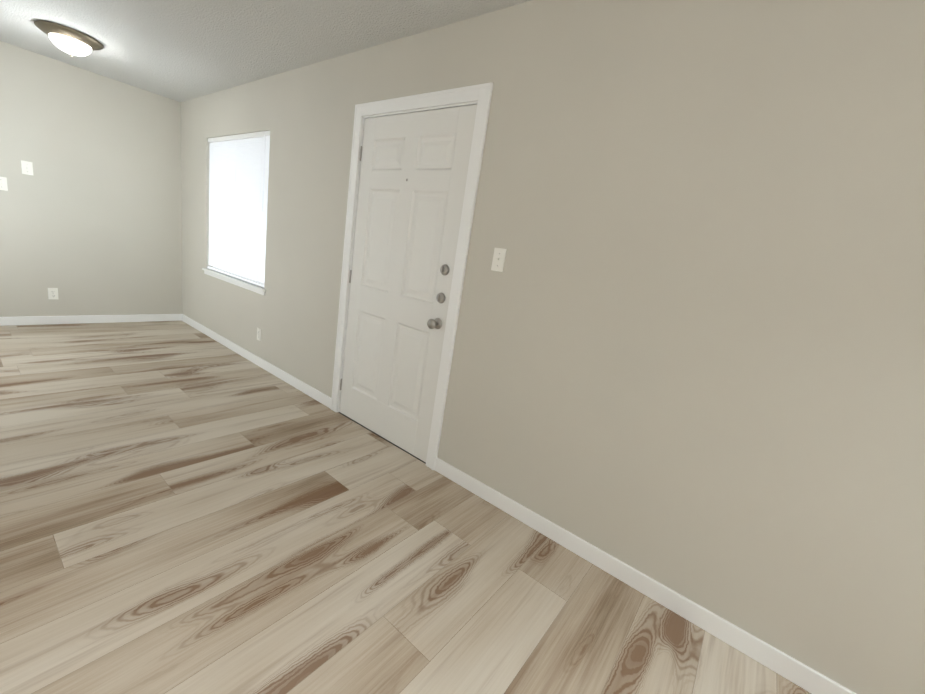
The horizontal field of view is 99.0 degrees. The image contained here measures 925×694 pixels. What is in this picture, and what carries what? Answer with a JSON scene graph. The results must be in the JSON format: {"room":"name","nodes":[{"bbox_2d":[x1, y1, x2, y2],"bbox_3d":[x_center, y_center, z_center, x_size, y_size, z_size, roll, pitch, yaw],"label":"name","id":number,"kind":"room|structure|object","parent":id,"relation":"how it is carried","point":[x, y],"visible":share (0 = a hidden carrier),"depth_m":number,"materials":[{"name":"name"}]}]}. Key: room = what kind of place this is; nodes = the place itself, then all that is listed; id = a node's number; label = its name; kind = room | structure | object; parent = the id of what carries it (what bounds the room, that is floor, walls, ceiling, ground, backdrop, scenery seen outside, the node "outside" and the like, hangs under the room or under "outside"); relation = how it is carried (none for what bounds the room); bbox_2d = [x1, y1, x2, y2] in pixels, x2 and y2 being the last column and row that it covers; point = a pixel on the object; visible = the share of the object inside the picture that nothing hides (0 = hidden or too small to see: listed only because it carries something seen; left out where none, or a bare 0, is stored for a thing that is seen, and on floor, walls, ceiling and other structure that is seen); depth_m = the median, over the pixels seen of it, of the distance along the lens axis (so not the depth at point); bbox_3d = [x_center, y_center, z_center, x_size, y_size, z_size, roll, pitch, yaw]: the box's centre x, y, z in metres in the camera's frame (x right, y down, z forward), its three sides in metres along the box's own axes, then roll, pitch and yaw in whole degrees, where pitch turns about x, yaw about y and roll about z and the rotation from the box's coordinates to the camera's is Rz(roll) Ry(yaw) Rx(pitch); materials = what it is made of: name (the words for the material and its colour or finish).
{"room":"empty living room","nodes":[
{"label":"empty living room","id":0,"kind":"room"},
{"bbox_2d":[0,41,182,316],"bbox_3d":[-4.978,-1.285,2.498,0.120,2.440,5.425,18,16,35],"label":"wall","id":1,"kind":"structure","parent":0,"point":[91,215],"depth_m":3.93,"materials":[{"name":"beige paint"}]},
{"bbox_2d":[0,177,7,190],"bbox_3d":[-4.101,-1.448,3.480,0.019,0.114,0.116,18,16,35],"label":"light switch","id":2,"kind":"object","parent":1,"relation":"attached to","point":[3,183],"visible":1,"depth_m":3.51,"materials":[{"name":"white plastic"}]},
{"bbox_2d":[21,160,32,174],"bbox_3d":[-3.959,-1.628,3.591,0.019,0.114,0.070,18,16,35],"label":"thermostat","id":3,"kind":"object","parent":1,"relation":"attached to","point":[27,167],"visible":1,"depth_m":3.59,"materials":[{"name":"white plastic"}]},
{"bbox_2d":[48,288,58,298],"bbox_3d":[-4.073,-0.530,3.928,0.009,0.114,0.070,18,16,35],"label":"electrical outlet","id":4,"kind":"object","parent":1,"relation":"attached to","point":[52,293],"visible":1,"depth_m":3.92,"materials":[{"name":"white plastic"}]},
{"bbox_2d":[0,314,179,325],"bbox_3d":[-3.912,-0.299,4.239,0.017,0.085,1.503,18,16,35],"label":"baseboard","id":5,"kind":"structure","parent":1,"relation":"attached to","point":[20,320],"depth_m":4.15,"materials":[{"name":"white wood"}]},
{"bbox_2d":[0,0,531,101],"bbox_3d":[-1.262,-1.354,-0.418,9.220,0.100,5.665,18,16,35],"label":"ceiling","id":6,"kind":"structure","parent":0,"point":[180,50],"depth_m":2.60,"materials":[{"name":"white paint"}]},
{"bbox_2d":[34,20,103,56],"bbox_3d":[-2.947,-2.268,2.971,0.372,0.149,0.372,18,16,35],"label":"flush ceiling light","id":7,"kind":"object","parent":6,"relation":"attached to","point":[71,41],"visible":1,"depth_m":2.89,"materials":[{"name":"white glass"}]},
{"bbox_2d":[0,321,810,693],"bbox_3d":[-1.642,1.093,0.146,9.220,0.100,5.665,18,16,35],"label":"floor","id":8,"kind":"structure","parent":0,"point":[186,509],"depth_m":1.60,"materials":[{"name":"beige laminate"}]},
{"bbox_2d":[181,0,924,693],"bbox_3d":[0.251,-0.367,2.039,9.220,2.440,0.120,18,16,35],"label":"wall","id":9,"kind":"structure","parent":0,"point":[689,352],"depth_m":1.52,"materials":[{"name":"beige paint"}]},
{"bbox_2d":[202,268,265,294],"bbox_3d":[-2.272,-0.661,3.932,1.370,0.060,0.098,18,16,35],"label":"window sill","id":10,"kind":"structure","parent":9,"relation":"attached to","point":[240,283],"depth_m":3.83,"materials":[{"name":"white wood"}]},
{"bbox_2d":[213,139,263,283],"bbox_3d":[-2.127,-1.327,3.834,1.310,1.310,0.040,18,16,35],"label":"window","id":11,"kind":"structure","parent":9,"relation":"in","point":[227,271],"depth_m":3.94,"materials":[{"name":"white"}]},
{"bbox_2d":[208,130,269,286],"bbox_3d":[-2.171,-1.322,3.777,1.298,1.304,0.040,18,16,35],"label":"window blind","id":12,"kind":"object","parent":11,"relation":"attached to","point":[238,194],"visible":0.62,"depth_m":3.73,"materials":[{"name":"white"}]},
{"bbox_2d":[180,314,330,408],"bbox_3d":[-2.220,0.034,3.933,3.161,0.085,0.013,18,16,35],"label":"baseboard","id":13,"kind":"structure","parent":9,"relation":"attached to","point":[293,381],"depth_m":3.63,"materials":[{"name":"white wood"}]},
{"bbox_2d":[257,327,260,340],"bbox_3d":[-1.887,-0.118,3.657,0.070,0.114,0.009,18,16,35],"label":"electrical outlet","id":14,"kind":"object","parent":9,"relation":"attached to","point":[259,334],"visible":1,"depth_m":3.65,"materials":[{"name":"white plastic"}]},
{"bbox_2d":[339,105,476,461],"bbox_3d":[-0.438,-0.372,2.488,0.918,2.030,0.115,18,16,35],"label":"entry door","id":15,"kind":"structure","parent":9,"relation":"in","point":[413,176],"depth_m":2.45,"materials":[{"name":"white paint"}]},
{"bbox_2d":[331,82,492,469],"bbox_3d":[-0.393,-0.413,2.525,1.079,2.121,0.140,18,16,35],"label":"door frame","id":16,"kind":"structure","parent":9,"relation":"attached to","point":[481,94],"depth_m":2.27,"materials":[{"name":"white wood"}]},
{"bbox_2d":[491,248,506,271],"bbox_3d":[0.180,-0.442,1.998,0.070,0.114,0.019,18,16,35],"label":"light switch","id":17,"kind":"object","parent":9,"relation":"attached to","point":[499,256],"visible":1,"depth_m":2.00,"materials":[{"name":"white plastic"}]},
{"bbox_2d":[434,458,855,693],"bbox_3d":[1.662,1.307,1.029,4.714,0.085,0.017,18,16,35],"label":"baseboard","id":18,"kind":"structure","parent":9,"relation":"attached to","point":[796,672],"depth_m":1.64,"materials":[{"name":"white wood"}]}
]}

